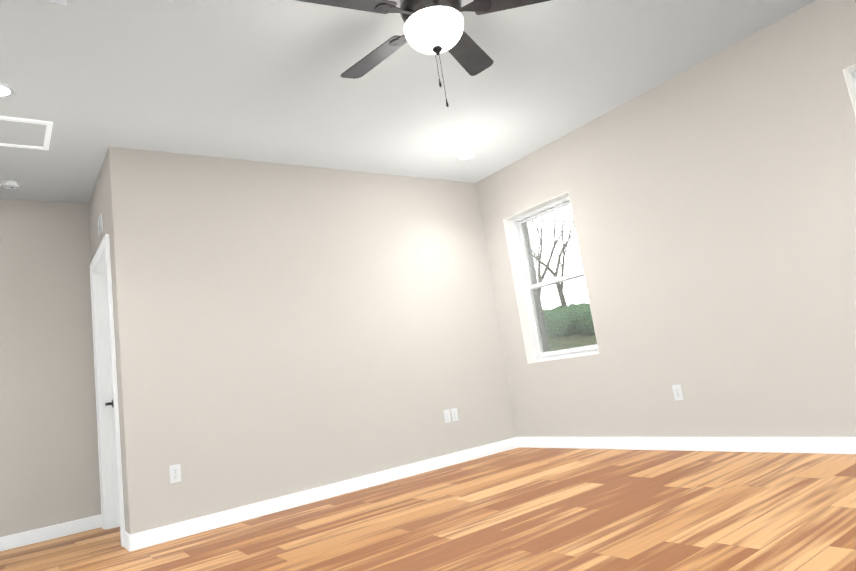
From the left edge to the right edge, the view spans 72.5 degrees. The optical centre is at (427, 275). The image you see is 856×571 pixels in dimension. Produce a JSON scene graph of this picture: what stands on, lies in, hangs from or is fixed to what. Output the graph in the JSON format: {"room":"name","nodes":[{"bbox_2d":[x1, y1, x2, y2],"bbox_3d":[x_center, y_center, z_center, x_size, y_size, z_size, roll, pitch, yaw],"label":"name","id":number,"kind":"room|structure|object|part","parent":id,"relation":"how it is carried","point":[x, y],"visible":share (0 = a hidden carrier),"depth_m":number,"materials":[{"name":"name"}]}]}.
{"room":"empty living room","nodes":[
{"label":"empty living room","id":0,"kind":"room"},
{"bbox_2d":[0,199,100,536],"bbox_3d":[-4.423,0.741,3.842,4.140,2.740,0.120,-1,-12,-36],"label":"wall","id":1,"kind":"structure","parent":0,"point":[49,466],"depth_m":4.74,"materials":[{"name":"beige paint"}]},
{"bbox_2d":[0,514,101,550],"bbox_3d":[-3.141,1.993,4.346,1.280,0.098,0.014,-1,-12,-36],"label":"baseboard","id":2,"kind":"structure","parent":1,"relation":"attached to","point":[45,533],"depth_m":4.50,"materials":[{"name":"white wood"}]},
{"bbox_2d":[88,146,150,534],"bbox_3d":[-2.401,0.554,4.480,0.120,2.740,1.280,-1,-12,-36],"label":"wall","id":3,"kind":"structure","parent":0,"point":[110,199],"depth_m":4.00,"materials":[{"name":"beige paint"}]},
{"bbox_2d":[98,213,102,237],"bbox_3d":[-2.560,-0.388,4.561,0.008,0.145,0.200,-1,-12,-36],"label":"air vent","id":4,"kind":"object","parent":3,"relation":"in","point":[100,225],"visible":1,"depth_m":4.55,"materials":[{"name":"white metal"}]},
{"bbox_2d":[90,234,124,546],"bbox_3d":[-2.400,0.854,4.467,0.145,2.149,0.978,-1,-12,-36],"label":"door frame","id":5,"kind":"structure","parent":3,"relation":"attached to","point":[110,480],"depth_m":4.69,"materials":[{"name":"white wood"}]},
{"bbox_2d":[106,273,119,525],"bbox_3d":[-2.353,0.897,4.490,0.035,2.040,0.778,-1,-12,-36],"label":"door","id":6,"kind":"structure","parent":3,"relation":"in","point":[112,398],"depth_m":4.76,"materials":[{"name":"white paint"}]},
{"bbox_2d":[123,531,130,551],"bbox_3d":[-1.955,1.726,3.794,0.014,0.098,0.224,-1,-12,-36],"label":"baseboard","id":7,"kind":"structure","parent":3,"relation":"attached to","point":[127,546],"depth_m":3.77,"materials":[{"name":"white wood"}]},
{"bbox_2d":[128,148,516,528],"bbox_3d":[-0.591,0.396,5.107,3.545,2.740,0.120,-1,-12,-36],"label":"wall","id":8,"kind":"structure","parent":0,"point":[302,328],"depth_m":4.71,"materials":[{"name":"beige paint"}]},
{"bbox_2d":[169,464,180,482],"bbox_3d":[-1.710,1.341,3.950,0.070,0.115,0.008,-1,-12,-36],"label":"outlet","id":9,"kind":"object","parent":8,"relation":"attached to","point":[171,468],"depth_m":3.95,"materials":[{"name":"white plastic"}]},
{"bbox_2d":[128,437,517,550],"bbox_3d":[-0.505,1.673,4.732,3.464,0.098,0.014,-1,-12,-36],"label":"baseboard","id":10,"kind":"structure","parent":8,"relation":"attached to","point":[148,538],"depth_m":4.40,"materials":[{"name":"white wood"}]},
{"bbox_2d":[443,409,450,422],"bbox_3d":[0.177,1.289,5.341,0.070,0.115,0.005,-1,-12,-36],"label":"outlet","id":11,"kind":"object","parent":8,"relation":"attached to","point":[447,419],"visible":1,"depth_m":5.34,"materials":[{"name":"white plastic"}]},
{"bbox_2d":[451,408,457,420],"bbox_3d":[0.246,1.287,5.392,0.070,0.115,0.005,-1,-12,-36],"label":"outlet","id":12,"kind":"object","parent":8,"relation":"attached to","point":[452,414],"visible":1,"depth_m":5.39,"materials":[{"name":"white plastic"}]},
{"bbox_2d":[0,0,815,202],"bbox_3d":[-1.681,-1.240,3.047,7.685,0.080,8.590,-1,-12,-36],"label":"ceiling","id":13,"kind":"structure","parent":0,"point":[251,80],"depth_m":3.76,"materials":[{"name":"paint"}]},
{"bbox_2d":[0,83,15,97],"bbox_3d":[-2.433,-1.044,3.294,0.180,0.007,0.180,-1,-12,-36],"label":"recessed light","id":14,"kind":"object","parent":13,"relation":"in","point":[8,91],"visible":1,"depth_m":3.32,"materials":[{"name":"white metal"}]},
{"bbox_2d":[0,180,20,188],"bbox_3d":[-3.251,-0.698,4.536,0.140,0.036,0.140,-1,-12,-36],"label":"smoke detector","id":15,"kind":"object","parent":13,"relation":"attached to","point":[11,183],"visible":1,"depth_m":4.50,"materials":[{"name":"white plastic"}]},
{"bbox_2d":[0,120,45,146],"bbox_3d":[-2.753,-0.924,3.725,0.516,0.006,0.376,-1,-12,-36],"label":"ceiling panel","id":16,"kind":"object","parent":13,"relation":"attached to","point":[21,133],"visible":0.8,"depth_m":3.80,"materials":[{"name":"paint"}]},
{"bbox_2d":[0,116,52,149],"bbox_3d":[-2.752,-0.920,3.725,0.580,0.014,0.440,-1,-12,-36],"label":"trim","id":17,"kind":"structure","parent":13,"relation":"attached to","point":[48,124],"depth_m":3.79,"materials":[{"name":"white paint"}]},
{"bbox_2d":[44,0,66,4],"bbox_3d":[-1.737,-1.308,2.331,0.540,0.009,0.545,-1,-12,-36],"label":"ceiling vent","id":18,"kind":"object","parent":13,"relation":"in","point":[63,2],"visible":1,"depth_m":2.67,"materials":[{"name":"white metal"}]},
{"bbox_2d":[296,0,550,106],"bbox_3d":[0.002,-1.127,2.784,1.278,0.707,1.278,-1,-12,-36],"label":"ceiling fan","id":19,"kind":"object","parent":13,"relation":"hanging from","point":[433,26],"visible":1,"depth_m":2.75,"materials":[{"name":"brown metal"}]},
{"bbox_3d":[-0.366,-1.224,2.597,0.460,0.006,0.156,-3,1,-27],"label":"blade","id":20,"kind":"part","parent":19,"relation":"part of","materials":[{"name":"wood"}]},
{"bbox_3d":[-0.283,-1.151,3.097,0.460,0.006,0.156,-17,-1,43],"label":"blade","id":21,"kind":"part","parent":19,"relation":"part of","materials":[{"name":"wood"}]},
{"bbox_3d":[0.035,-1.139,2.780,0.289,0.126,0.289,-1,-12,-36],"label":"lamp shade","id":22,"kind":"part","parent":19,"relation":"part of","materials":[{"name":"white glass"}]},
{"bbox_3d":[0.218,-1.209,3.183,0.156,0.006,0.460,-26,-16,23],"label":"blade","id":23,"kind":"part","parent":19,"relation":"part of","materials":[{"name":"wood"}]},
{"bbox_3d":[0.444,-1.318,2.738,0.460,0.006,0.156,-10,-22,8],"label":"blade","id":24,"kind":"part","parent":19,"relation":"part of","materials":[{"name":"wood"}]},
{"bbox_2d":[457,152,475,159],"bbox_3d":[0.358,-1.097,5.381,0.180,0.007,0.180,-1,-12,-36],"label":"recessed light","id":25,"kind":"object","parent":13,"relation":"in","point":[466,155],"visible":1,"depth_m":5.37,"materials":[{"name":"white metal"}]},
{"bbox_2d":[0,447,855,570],"bbox_3d":[-1.280,1.502,2.581,7.685,0.060,8.590,-1,-12,-36],"label":"floor","id":26,"kind":"structure","parent":0,"point":[542,509],"depth_m":3.16,"materials":[{"name":"brown wood"}]},
{"bbox_2d":[475,0,855,436],"bbox_3d":[2.357,-0.242,3.889,0.215,2.740,5.710,-1,-12,-36],"label":"wall","id":27,"kind":"structure","parent":0,"point":[713,201],"depth_m":4.15,"materials":[{"name":"beige paint"}]},
{"bbox_2d":[503,192,598,363],"bbox_3d":[1.154,0.051,5.454,0.117,1.450,0.860,-1,-12,-36],"label":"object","id":28,"kind":"object","parent":27,"relation":"attached to","point":[520,295],"visible":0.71,"depth_m":5.76,"materials":[{"name":"paint"}]},
{"bbox_2d":[512,196,598,361],"bbox_3d":[1.238,0.050,5.516,0.093,1.450,0.860,-1,-12,-36],"label":"window","id":29,"kind":"structure","parent":27,"relation":"in","point":[527,228],"depth_m":5.70,"materials":[{"name":"white plastic"}]},
{"bbox_3d":[1.210,-0.282,5.587,0.028,0.708,0.792,-1,-12,-36],"label":"small window sash","id":30,"kind":"part","parent":29,"relation":"part of","materials":[{"name":"glass"}]},
{"bbox_3d":[1.272,0.369,5.452,0.052,0.732,0.792,-1,-12,-36],"label":"small window sash","id":31,"kind":"part","parent":29,"relation":"part of","materials":[{"name":"glass"}]},
{"bbox_2d":[672,385,683,400],"bbox_3d":[1.876,0.881,4.388,0.008,0.115,0.070,-1,-12,-36],"label":"outlet","id":32,"kind":"object","parent":27,"relation":"attached to","point":[680,392],"depth_m":4.39,"materials":[{"name":"white plastic"}]},
{"bbox_2d":[517,437,855,453],"bbox_3d":[2.453,1.049,3.602,0.014,0.098,5.470,-1,-12,-36],"label":"baseboard","id":33,"kind":"structure","parent":27,"relation":"attached to","point":[835,445],"depth_m":4.20,"materials":[{"name":"white wood"}]},
{"bbox_2d":[843,64,855,115],"bbox_3d":[3.046,-0.679,2.857,0.117,1.455,1.420,-1,-12,-36],"label":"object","id":34,"kind":"object","parent":27,"relation":"attached to","point":[848,71],"visible":1,"depth_m":3.50,"materials":[{"name":"paint"}]},
{"bbox_2d":[851,72,855,89],"bbox_3d":[3.131,-0.681,2.920,0.093,1.455,1.420,-1,-12,-36],"label":"window","id":35,"kind":"structure","parent":27,"relation":"in","point":[853,75],"depth_m":3.56,"materials":[{"name":"white plastic"}]},
{"label":"outside","id":36,"kind":"structure","parent":0,"visible":0},
{"bbox_2d":[532,206,596,351],"bbox_3d":[24.453,-5.845,37.731,75.615,20.694,90.000,-1,-12,-36],"label":"scenery","id":37,"kind":"structure","parent":36,"point":[564,331],"depth_m":44.60,"materials":[{"name":"green plant"}]}
]}

